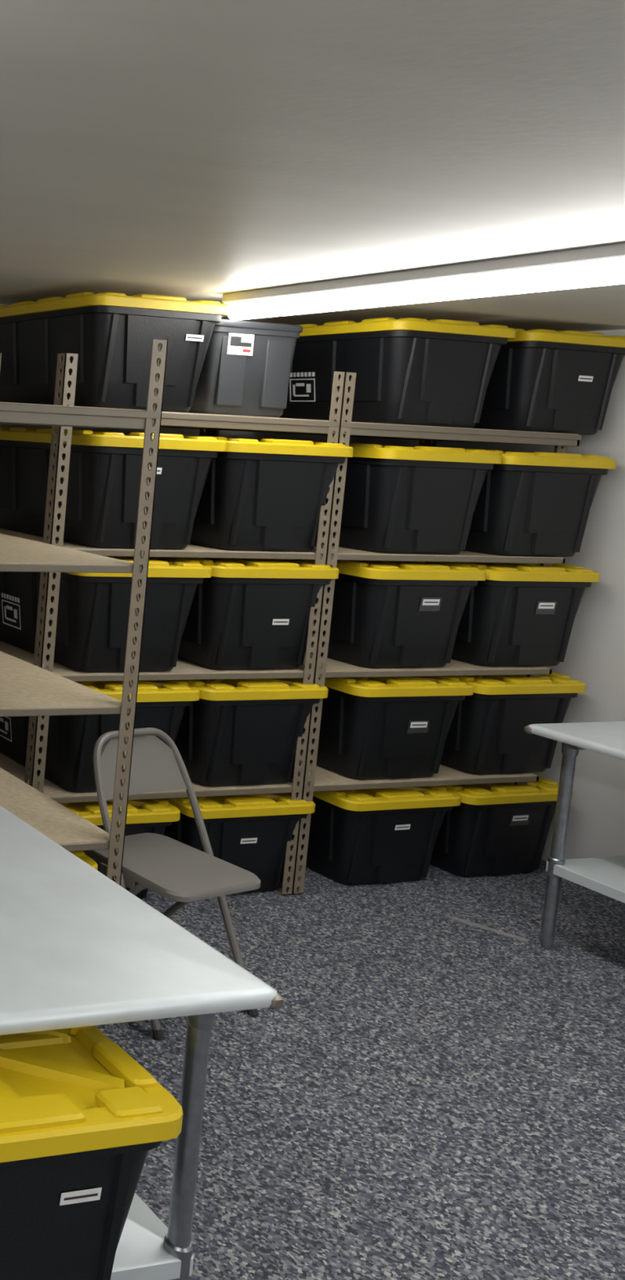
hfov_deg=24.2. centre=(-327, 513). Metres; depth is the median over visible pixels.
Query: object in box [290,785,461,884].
storage tote
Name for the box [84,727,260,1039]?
folding chair
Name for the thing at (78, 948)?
work table
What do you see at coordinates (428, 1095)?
floor
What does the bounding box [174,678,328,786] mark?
storage tote
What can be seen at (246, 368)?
storage tote
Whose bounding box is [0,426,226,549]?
storage tote
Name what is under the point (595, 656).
wall
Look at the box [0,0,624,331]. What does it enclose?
ceiling
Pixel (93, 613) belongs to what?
storage tote
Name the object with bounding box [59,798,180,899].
storage tote
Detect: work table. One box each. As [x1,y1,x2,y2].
[0,805,284,1279]
[524,721,624,949]
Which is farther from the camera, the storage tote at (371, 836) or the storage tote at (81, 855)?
the storage tote at (371, 836)
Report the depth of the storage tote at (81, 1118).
1.61 m
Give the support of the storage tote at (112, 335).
on the shelving rack at (184, 670)
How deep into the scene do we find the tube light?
2.89 m
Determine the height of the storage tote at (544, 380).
0.365 m
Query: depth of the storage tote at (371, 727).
3.96 m
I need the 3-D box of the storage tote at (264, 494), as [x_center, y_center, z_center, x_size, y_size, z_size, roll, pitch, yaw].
[1.968,-0.090,4.057,0.520,0.381,0.750,1,5,-14]
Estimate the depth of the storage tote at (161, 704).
3.68 m
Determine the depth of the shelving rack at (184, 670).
3.69 m
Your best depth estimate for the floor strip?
3.69 m
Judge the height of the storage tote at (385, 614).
0.378 m
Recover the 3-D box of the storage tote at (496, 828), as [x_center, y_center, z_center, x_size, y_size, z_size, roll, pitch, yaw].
[3.042,1.160,4.460,0.520,0.349,0.750,1,5,-15]
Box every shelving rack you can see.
[0,339,168,885]
[0,353,345,895]
[212,372,582,894]
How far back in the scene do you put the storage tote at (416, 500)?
3.89 m
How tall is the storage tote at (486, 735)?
0.369 m
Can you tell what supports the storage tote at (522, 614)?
on the shelving rack at (317, 778)
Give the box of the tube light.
[222,242,624,320]
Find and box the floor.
[94,859,624,1279]
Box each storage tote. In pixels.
[0,292,229,412]
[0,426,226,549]
[0,555,212,672]
[0,680,199,791]
[0,1025,182,1279]
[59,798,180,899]
[69,850,97,870]
[117,431,353,551]
[163,792,315,893]
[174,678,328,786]
[177,557,339,670]
[184,319,302,417]
[279,317,516,428]
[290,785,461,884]
[301,675,474,779]
[309,559,486,668]
[322,443,502,554]
[389,444,617,556]
[430,776,573,876]
[435,561,600,666]
[440,671,586,774]
[469,328,624,435]
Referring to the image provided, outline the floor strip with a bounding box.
[444,914,530,942]
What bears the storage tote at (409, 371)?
on the shelving rack at (317, 778)
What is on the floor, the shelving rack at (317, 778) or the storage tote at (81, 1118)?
the shelving rack at (317, 778)
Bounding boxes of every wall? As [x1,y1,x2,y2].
[0,304,433,446]
[436,328,624,861]
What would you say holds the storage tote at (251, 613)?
on the shelving rack at (184, 670)
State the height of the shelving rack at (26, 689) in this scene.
1.830 m
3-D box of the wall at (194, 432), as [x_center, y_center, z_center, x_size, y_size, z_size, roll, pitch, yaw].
[0.430,0.195,4.224,6.110,2.062,0.100,1,5,-14]
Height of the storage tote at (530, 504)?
0.381 m
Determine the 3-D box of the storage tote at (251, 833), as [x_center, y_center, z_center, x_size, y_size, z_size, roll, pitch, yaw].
[1.908,1.132,4.173,0.520,0.349,0.750,1,5,-14]
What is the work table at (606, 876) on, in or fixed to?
on the floor

